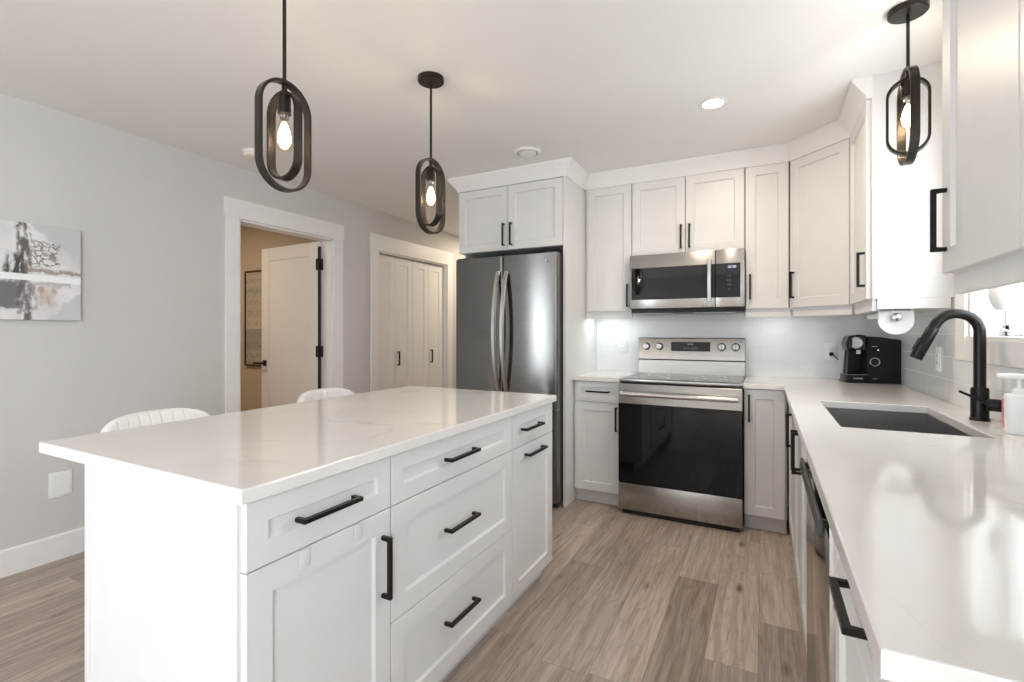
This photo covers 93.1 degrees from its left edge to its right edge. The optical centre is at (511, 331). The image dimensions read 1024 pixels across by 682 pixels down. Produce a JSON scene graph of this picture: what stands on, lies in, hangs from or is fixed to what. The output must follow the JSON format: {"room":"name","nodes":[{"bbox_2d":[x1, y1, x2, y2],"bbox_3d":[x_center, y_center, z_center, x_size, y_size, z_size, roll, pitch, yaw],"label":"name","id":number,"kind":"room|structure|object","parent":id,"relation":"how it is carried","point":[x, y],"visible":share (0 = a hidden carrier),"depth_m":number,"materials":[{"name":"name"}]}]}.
{"room":"kitchen","nodes":[
{"label":"kitchen","id":0,"kind":"room"},
{"bbox_2d":[0,93,464,549],"bbox_3d":[-2.528,0.015,2.666,0.125,2.440,10.800,0,0,27],"label":"wall","id":1,"kind":"structure","parent":0,"point":[149,216],"depth_m":2.90,"materials":[{"name":"grey paint"}]},
{"bbox_2d":[0,219,80,320],"bbox_3d":[-2.594,-0.313,2.368,0.031,0.500,0.771,0,0,27],"label":"canvas painting","id":2,"kind":"object","parent":1,"relation":"attached to","point":[40,265],"visible":1,"depth_m":2.54},
{"bbox_2d":[0,526,84,577],"bbox_3d":[-2.443,1.167,2.678,0.015,0.136,10.500,0,0,27],"label":"baseboard","id":3,"kind":"structure","parent":1,"relation":"attached to","point":[19,558],"depth_m":2.57,"materials":[{"name":"white paint"}]},
{"bbox_2d":[49,469,71,498],"bbox_3d":[-2.463,0.830,2.647,0.007,0.136,0.100,0,0,27],"label":"blank wall plate","id":4,"kind":"object","parent":1,"relation":"attached to","point":[60,483],"visible":1,"depth_m":2.64,"materials":[{"name":"white plastic"}]},
{"bbox_2d":[224,196,343,413],"bbox_3d":[-1.844,0.134,3.959,0.147,2.202,1.098,0,0,27],"label":"trim","id":5,"kind":"structure","parent":1,"relation":"attached to","point":[331,235],"depth_m":3.86,"materials":[{"name":"white paint"}]},
{"bbox_2d":[253,241,322,407],"bbox_3d":[-2.113,0.206,4.549,0.919,2.034,0.100,0,0,30],"label":"door","id":6,"kind":"structure","parent":1,"relation":"in","point":[292,350],"depth_m":4.54,"materials":[{"name":"white paint"}]},
{"bbox_2d":[379,254,442,389],"bbox_3d":[-1.102,0.218,5.367,0.064,2.010,1.143,0,0,27],"label":"door","id":7,"kind":"structure","parent":1,"relation":"in","point":[410,292],"depth_m":5.32,"materials":[{"name":"white paint"}]},
{"bbox_2d":[370,233,452,391],"bbox_3d":[-1.110,0.134,5.371,0.147,2.203,1.406,0,0,27],"label":"trim","id":8,"kind":"structure","parent":1,"relation":"attached to","point":[379,244],"depth_m":5.21,"materials":[{"name":"white paint"}]},
{"bbox_2d":[241,225,321,410],"bbox_3d":[-3.288,0.015,4.098,2.545,2.440,2.440,0,0,27],"label":"wall","id":9,"kind":"structure","parent":0,"point":[253,240],"depth_m":5.08,"materials":[{"name":"beige paint"}]},
{"bbox_2d":[244,270,261,365],"bbox_3d":[-2.639,-0.143,5.029,0.400,0.994,0.026,0,0,27],"label":"framed sign","id":10,"kind":"object","parent":9,"relation":"attached to","point":[252,279],"visible":0.53,"depth_m":5.05,"materials":[{"name":"brown wood"}]},
{"bbox_2d":[0,499,806,681],"bbox_3d":[-1.731,1.285,2.308,7.200,0.100,10.900,0,0,27],"label":"floor","id":11,"kind":"structure","parent":0,"point":[621,596],"depth_m":2.14,"materials":[{"name":"wood"}]},
{"bbox_2d":[100,408,210,432],"bbox_3d":[-1.270,0.776,1.887,0.465,0.916,0.440,0,0,23],"label":"counter stool","id":12,"kind":"object","parent":11,"relation":"on","point":[159,416],"visible":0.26,"depth_m":1.95,"materials":[{"name":"white fabric"}]},
{"bbox_2d":[85,403,551,681],"bbox_3d":[-0.454,0.791,1.860,0.698,0.886,1.639,0,0,27],"label":"base cabinet","id":13,"kind":"object","parent":11,"relation":"on","point":[181,585],"visible":0.89,"depth_m":1.25,"materials":[{"name":"white paint"}]},
{"bbox_2d":[39,386,555,504],"bbox_3d":[-0.573,0.333,1.926,0.932,0.030,1.662,0,0,27],"label":"countertop","id":14,"kind":"structure","parent":13,"relation":"on","point":[243,457],"depth_m":1.42,"materials":[{"name":"white stone"}]},
{"bbox_2d":[297,545,309,569],"bbox_3d":[-0.485,0.522,1.124,0.016,0.045,0.028,0,0,27],"label":"clip","id":15,"kind":"object","parent":13,"relation":"attached to","point":[304,555],"visible":1,"depth_m":1.12,"materials":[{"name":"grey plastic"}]},
{"bbox_2d":[352,521,361,541],"bbox_3d":[-0.408,0.522,1.272,0.016,0.045,0.028,0,0,27],"label":"clip","id":16,"kind":"object","parent":13,"relation":"attached to","point":[357,528],"visible":1,"depth_m":1.27,"materials":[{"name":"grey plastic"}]},
{"bbox_2d":[297,388,354,402],"bbox_3d":[-0.883,0.776,2.633,0.465,0.916,0.440,0,0,24],"label":"counter stool","id":17,"kind":"object","parent":11,"relation":"on","point":[317,394],"visible":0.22,"depth_m":2.70,"materials":[{"name":"white fabric"}]},
{"bbox_2d":[456,251,562,507],"bbox_3d":[0.102,0.336,3.840,0.831,1.793,0.921,0,0,27],"label":"refrigerator","id":18,"kind":"object","parent":11,"relation":"on","point":[509,309],"visible":0.62,"depth_m":3.45,"materials":[{"name":"grey metal"}]},
{"bbox_2d":[563,176,596,506],"bbox_3d":[0.536,0.062,3.741,0.020,2.344,0.724,0,0,27],"label":"end panel","id":19,"kind":"object","parent":11,"relation":"on","point":[579,332],"visible":0.58,"depth_m":3.52,"materials":[{"name":"white paint"}]},
{"bbox_2d":[574,380,620,505],"bbox_3d":[0.725,0.791,3.696,0.350,0.886,0.606,0,0,27],"label":"base cabinet","id":20,"kind":"object","parent":11,"relation":"on","point":[596,403],"visible":0.81,"depth_m":3.47,"materials":[{"name":"white paint"}]},
{"bbox_2d":[572,370,637,381],"bbox_3d":[0.728,0.333,3.702,0.354,0.030,0.597,0,0,27],"label":"countertop","id":21,"kind":"structure","parent":20,"relation":"on","point":[597,375],"depth_m":3.54,"materials":[{"name":"white stone"}]},
{"bbox_2d":[619,337,745,531],"bbox_3d":[1.198,0.638,3.387,0.764,1.191,0.704,0,0,27],"label":"range","id":22,"kind":"object","parent":11,"relation":"on","point":[681,416],"visible":0.99,"depth_m":3.16,"materials":[{"name":"grey metal"}]},
{"bbox_2d":[619,372,745,386],"bbox_3d":[1.216,0.329,3.421,0.764,0.021,0.618,0,0,27],"label":"cooktop","id":23,"kind":"object","parent":22,"relation":"in","point":[646,379],"depth_m":3.29,"materials":[{"name":"grey glass"}]},
{"bbox_2d":[744,388,786,533],"bbox_3d":[1.672,0.791,3.204,0.236,0.886,0.606,0,0,27],"label":"base cabinet","id":24,"kind":"object","parent":11,"relation":"on","point":[765,410],"visible":0.91,"depth_m":2.98,"materials":[{"name":"white paint"}]},
{"bbox_2d":[786,408,793,555],"bbox_3d":[1.775,0.791,2.505,0.644,0.886,0.593,0,0,27],"label":"base cabinet","id":25,"kind":"object","parent":11,"relation":"on","point":[789,419],"visible":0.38,"depth_m":2.72,"materials":[{"name":"white paint"}]},
{"bbox_2d":[791,423,806,654],"bbox_3d":[1.428,0.791,1.837,0.644,0.886,0.906,0,0,27],"label":"base cabinet","id":26,"kind":"object","parent":11,"relation":"on","point":[797,451],"visible":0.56,"depth_m":1.95,"materials":[{"name":"white paint"}]},
{"bbox_2d":[800,458,835,681],"bbox_3d":[1.052,0.795,1.173,0.579,0.878,0.611,0,0,27],"label":"dishwasher","id":27,"kind":"object","parent":11,"relation":"on","point":[820,540],"visible":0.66,"depth_m":1.18,"materials":[{"name":"grey metal"}]},
{"bbox_2d":[828,544,891,681],"bbox_3d":[0.800,0.791,0.629,0.644,0.886,0.574,0,0,27],"label":"base cabinet","id":28,"kind":"object","parent":11,"relation":"on","point":[854,659],"visible":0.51,"depth_m":0.80,"materials":[{"name":"white paint"}]},
{"bbox_2d":[743,376,1023,681],"bbox_3d":[1.322,0.333,1.861,0.858,0.030,3.316,0,0,27],"label":"countertop","id":29,"kind":"structure","parent":28,"relation":"on","point":[927,529],"depth_m":0.80,"materials":[{"name":"white stone"}]},
{"bbox_2d":[839,335,900,383],"bbox_3d":[2.276,0.167,3.079,0.314,0.301,0.186,0,0,17],"label":"coffee maker","id":30,"kind":"object","parent":29,"relation":"on","point":[867,359],"visible":1,"depth_m":3.01,"materials":[{"name":"black plastic"}]},
{"bbox_2d":[840,373,870,382],"bbox_3d":[2.180,0.293,3.081,0.128,0.050,0.130,0,0,17],"label":"drip tray","id":31,"kind":"object","parent":30,"relation":"on","point":[846,377],"depth_m":3.03,"materials":[{"name":"black plastic"}]},
{"bbox_2d":[825,407,971,436],"bbox_3d":[1.440,0.449,1.852,0.405,0.200,0.725,0,0,27],"label":"sink","id":32,"kind":"object","parent":29,"relation":"in","point":[852,418],"visible":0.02,"depth_m":2.13,"materials":[{"name":"metal"}]},
{"bbox_2d":[909,309,1001,421],"bbox_3d":[1.612,0.117,1.757,0.264,0.402,0.093,0,0,23],"label":"faucet","id":33,"kind":"object","parent":29,"relation":"on","point":[981,404],"visible":0.96,"depth_m":1.74,"materials":[{"name":"black metal"}]},
{"bbox_2d":[996,373,1023,434],"bbox_3d":[1.574,0.225,1.516,0.088,0.189,0.056,0,0,35],"label":"soap dispenser","id":34,"kind":"object","parent":29,"relation":"on","point":[1013,402],"visible":1,"depth_m":1.50,"materials":[{"name":"white plastic"}]},
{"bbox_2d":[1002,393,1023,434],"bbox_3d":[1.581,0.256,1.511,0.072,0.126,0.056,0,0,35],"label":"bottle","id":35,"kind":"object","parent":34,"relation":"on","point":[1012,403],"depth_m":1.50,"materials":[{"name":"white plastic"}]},
{"bbox_2d":[0,0,941,235],"bbox_3d":[-1.731,-1.265,2.308,7.200,0.120,10.900,0,0,27],"label":"ceiling","id":36,"kind":"structure","parent":0,"point":[604,85],"depth_m":2.25,"materials":[{"name":"paint"}]},
{"bbox_2d":[242,148,263,159],"bbox_3d":[-1.730,-1.183,3.243,0.132,0.042,0.132,0,0,27],"label":"smoke detector","id":37,"kind":"object","parent":36,"relation":"attached to","point":[249,153],"visible":0.66,"depth_m":3.19,"materials":[{"name":"white plastic"}]},
{"bbox_2d":[255,0,311,192],"bbox_3d":[-0.736,-0.830,1.569,0.172,0.750,0.124,0,0,-28],"label":"pendant light","id":38,"kind":"object","parent":36,"relation":"hanging from","point":[280,103],"visible":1,"depth_m":1.56,"materials":[{"name":"brown metal"}]},
{"bbox_2d":[277,93,290,116],"bbox_3d":[-0.736,-0.736,1.569,0.041,0.066,0.041,0,0,27],"label":"socket","id":39,"kind":"object","parent":38,"relation":"attached to","point":[283,99],"depth_m":1.55,"materials":[{"name":"brown metal"}]},
{"bbox_2d":[415,71,444,234],"bbox_3d":[-0.385,-0.835,2.300,0.124,0.740,0.171,0,0,-2],"label":"pendant light","id":40,"kind":"object","parent":36,"relation":"hanging from","point":[431,80],"visible":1,"depth_m":2.28,"materials":[{"name":"brown metal"}]},
{"bbox_2d":[427,167,434,181],"bbox_3d":[-0.385,-0.746,2.300,0.041,0.066,0.041,0,0,27],"label":"socket","id":41,"kind":"object","parent":40,"relation":"attached to","point":[430,170],"depth_m":2.28,"materials":[{"name":"brown metal"}]},
{"bbox_2d":[514,147,540,157],"bbox_3d":[0.104,-1.194,3.242,0.184,0.022,0.184,0,0,27],"label":"smoke detector","id":42,"kind":"object","parent":36,"relation":"in","point":[525,152],"visible":1,"depth_m":3.21,"materials":[{"name":"white plastic"}]},
{"bbox_2d":[698,96,727,109],"bbox_3d":[1.058,-1.202,2.552,0.144,0.006,0.144,0,0,27],"label":"recessed light","id":43,"kind":"object","parent":36,"relation":"in","point":[710,103],"visible":1,"depth_m":2.54,"materials":[{"name":"white plastic"}]},
{"bbox_2d":[703,99,722,107],"bbox_3d":[1.058,-1.203,2.552,0.100,0.004,0.100,0,0,22],"label":"diffuser","id":44,"kind":"object","parent":43,"relation":"attached to","point":[707,103],"depth_m":2.55,"materials":[{"name":"white plastic"}]},
{"bbox_2d":[886,0,930,165],"bbox_3d":[1.476,-0.915,1.807,0.124,0.580,0.171,0,0,-6],"label":"pendant light","id":45,"kind":"object","parent":36,"relation":"hanging from","point":[908,115],"visible":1,"depth_m":1.79,"materials":[{"name":"brown metal"}]},
{"bbox_2d":[901,79,909,99],"bbox_3d":[1.476,-0.906,1.807,0.041,0.066,0.041,0,0,27],"label":"socket","id":46,"kind":"object","parent":45,"relation":"attached to","point":[905,83],"depth_m":1.80,"materials":[{"name":"brown metal"}]},
{"bbox_2d":[787,402,788,506],"bbox_3d":[1.301,0.015,3.821,3.115,2.440,0.120,0,0,27],"label":"wall","id":47,"kind":"structure","parent":0,"point":[787,402],"depth_m":3.42,"materials":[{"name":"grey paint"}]},
{"bbox_2d":[459,177,562,257],"bbox_3d":[0.129,-0.863,3.933,0.879,0.495,0.757,0,0,27],"label":"upper cabinet","id":48,"kind":"object","parent":47,"relation":"attached to","point":[524,218],"visible":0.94,"depth_m":3.62,"materials":[{"name":"white paint"}]},
{"bbox_2d":[585,184,632,318],"bbox_3d":[0.789,-0.605,3.807,0.366,1.011,0.353,0,0,27],"label":"upper cabinet","id":49,"kind":"object","parent":47,"relation":"attached to","point":[608,210],"visible":0.9,"depth_m":3.69,"materials":[{"name":"white paint"}]},
{"bbox_2d":[447,76,872,192],"bbox_3d":[0.783,-1.153,3.393,2.805,0.103,0.803,0,0,35],"label":"trim","id":50,"kind":"structure","parent":47,"relation":"attached to","point":[860,90],"depth_m":3.37,"materials":[{"name":"white paint"}]},
{"bbox_2d":[632,168,744,255],"bbox_3d":[1.289,-0.836,3.548,0.756,0.549,0.353,0,0,27],"label":"upper cabinet","id":51,"kind":"object","parent":47,"relation":"attached to","point":[700,212],"visible":0.85,"depth_m":3.41,"materials":[{"name":"white paint"}]},
{"bbox_2d":[630,248,745,314],"bbox_3d":[1.270,-0.344,3.510,0.754,0.418,0.436,0,0,27],"label":"microwave","id":52,"kind":"object","parent":51,"relation":"attached to","point":[710,281],"visible":1,"depth_m":3.35,"materials":[{"name":"grey metal"}]},
{"bbox_2d":[597,309,893,378],"bbox_3d":[1.595,0.075,3.594,1.993,0.520,0.010,0,0,27],"label":"wall tile","id":53,"kind":"structure","parent":47,"relation":"attached to","point":[791,346],"depth_m":3.49,"materials":[{"name":"white tile"}]},
{"bbox_2d":[618,339,626,352],"bbox_3d":[0.898,0.114,3.946,0.074,0.120,0.009,0,0,27],"label":"wall outlet","id":54,"kind":"object","parent":53,"relation":"attached to","point":[622,343],"visible":1,"depth_m":3.94,"materials":[{"name":"white plastic"}]},
{"bbox_2d":[620,342,623,349],"bbox_3d":[0.897,0.114,3.943,0.034,0.068,0.002,0,0,27],"label":"receptacle","id":55,"kind":"object","parent":54,"relation":"attached to","point":[621,343],"depth_m":3.94,"materials":[{"name":"white plastic"}]},
{"bbox_2d":[825,343,837,360],"bbox_3d":[2.164,0.135,3.288,0.074,0.120,0.009,0,0,27],"label":"wall outlet","id":56,"kind":"object","parent":53,"relation":"attached to","point":[829,347],"visible":0.96,"depth_m":3.29,"materials":[{"name":"white plastic"}]},
{"bbox_2d":[828,347,833,356],"bbox_3d":[2.163,0.135,3.286,0.034,0.068,0.002,0,0,27],"label":"receptacle","id":57,"kind":"object","parent":56,"relation":"attached to","point":[830,349],"depth_m":3.29,"materials":[{"name":"white plastic"}]},
{"bbox_2d":[745,162,789,316],"bbox_3d":[1.742,-0.605,3.312,0.262,1.011,0.353,0,0,27],"label":"upper cabinet","id":58,"kind":"object","parent":47,"relation":"attached to","point":[766,186],"visible":1,"depth_m":3.19,"materials":[{"name":"white paint"}]},
{"bbox_2d":[789,138,853,316],"bbox_3d":[2.061,-0.605,3.006,0.603,1.011,0.602,0,0,27],"label":"upper cabinet","id":59,"kind":"object","parent":47,"relation":"attached to","point":[819,181],"visible":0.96,"depth_m":2.92,"materials":[{"name":"white paint"}]},
{"bbox_3d":[0.679,0.015,-0.505,0.160,2.440,8.130,0,0,27],"label":"wall","id":60,"kind":"structure","parent":0,"visible":0},
{"bbox_2d":[850,62,953,313],"bbox_3d":[1.920,-0.651,2.449,0.357,1.105,0.517,0,0,27],"label":"upper cabinet","id":61,"kind":"object","parent":60,"relation":"attached to","point":[893,266],"visible":0.87,"depth_m":2.24,"materials":[{"name":"white paint"}]},
{"bbox_2d":[866,309,914,333],"bbox_3d":[1.893,-0.067,2.444,0.136,0.157,0.417,0,0,27],"label":"paper towel holder","id":62,"kind":"object","parent":61,"relation":"attached to","point":[891,322],"visible":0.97,"depth_m":2.29,"materials":[{"name":"white plastic"}]},
{"bbox_2d":[894,294,1023,421],"bbox_3d":[1.712,0.075,1.669,0.010,0.520,3.300,0,0,27],"label":"wall tile","id":63,"kind":"structure","parent":60,"relation":"attached to","point":[956,375],"depth_m":2.26,"materials":[{"name":"white tile"}]},
{"bbox_2d":[935,346,941,371],"bbox_3d":[2.042,0.130,2.325,0.009,0.120,0.074,0,0,27],"label":"wall outlet","id":64,"kind":"object","parent":63,"relation":"attached to","point":[938,350],"visible":1,"depth_m":2.31,"materials":[{"name":"white plastic"}]},
{"bbox_2d":[936,352,938,365],"bbox_3d":[2.040,0.130,2.326,0.002,0.068,0.034,0,0,27],"label":"receptacle","id":65,"kind":"object","parent":64,"relation":"attached to","point":[937,353],"depth_m":2.32,"materials":[{"name":"white plastic"}]},
{"bbox_2d":[930,0,1023,293],"bbox_3d":[1.087,-0.606,0.856,0.347,1.009,0.900,0,0,27],"label":"upper cabinet","id":66,"kind":"object","parent":60,"relation":"attached to","point":[982,190],"visible":1,"depth_m":1.11,"materials":[{"name":"white paint"}]},
{"bbox_2d":[955,293,1023,368],"bbox_3d":[1.711,-0.418,1.672,0.016,1.074,0.985,0,0,27],"label":"trim","id":67,"kind":"structure","parent":60,"relation":"attached to","point":[1007,353],"depth_m":1.79,"materials":[{"name":"white paint"}]},
{"bbox_2d":[965,289,1023,340],"bbox_3d":[1.736,-0.418,1.600,0.120,0.894,0.880,0,0,27],"label":"window","id":68,"kind":"structure","parent":60,"relation":"attached to","point":[979,303],"depth_m":1.97,"materials":[{"name":"white paint"}]},
{"bbox_2d":[988,282,1023,309],"bbox_3d":[1.819,-0.465,1.765,0.124,0.770,0.124,0,0,27],"label":"hanging pot","id":69,"kind":"object","parent":60,"relation":"hanging from","point":[1009,297],"visible":0.73,"depth_m":1.73,"materials":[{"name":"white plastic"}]},
{"bbox_2d":[995,310,1023,336],"bbox_3d":[1.784,-0.424,1.575,0.106,0.882,0.880,0,0,27],"label":"window","id":70,"kind":"structure","parent":60,"relation":"in","point":[1014,319],"depth_m":1.88,"materials":[{"name":"white glass"}]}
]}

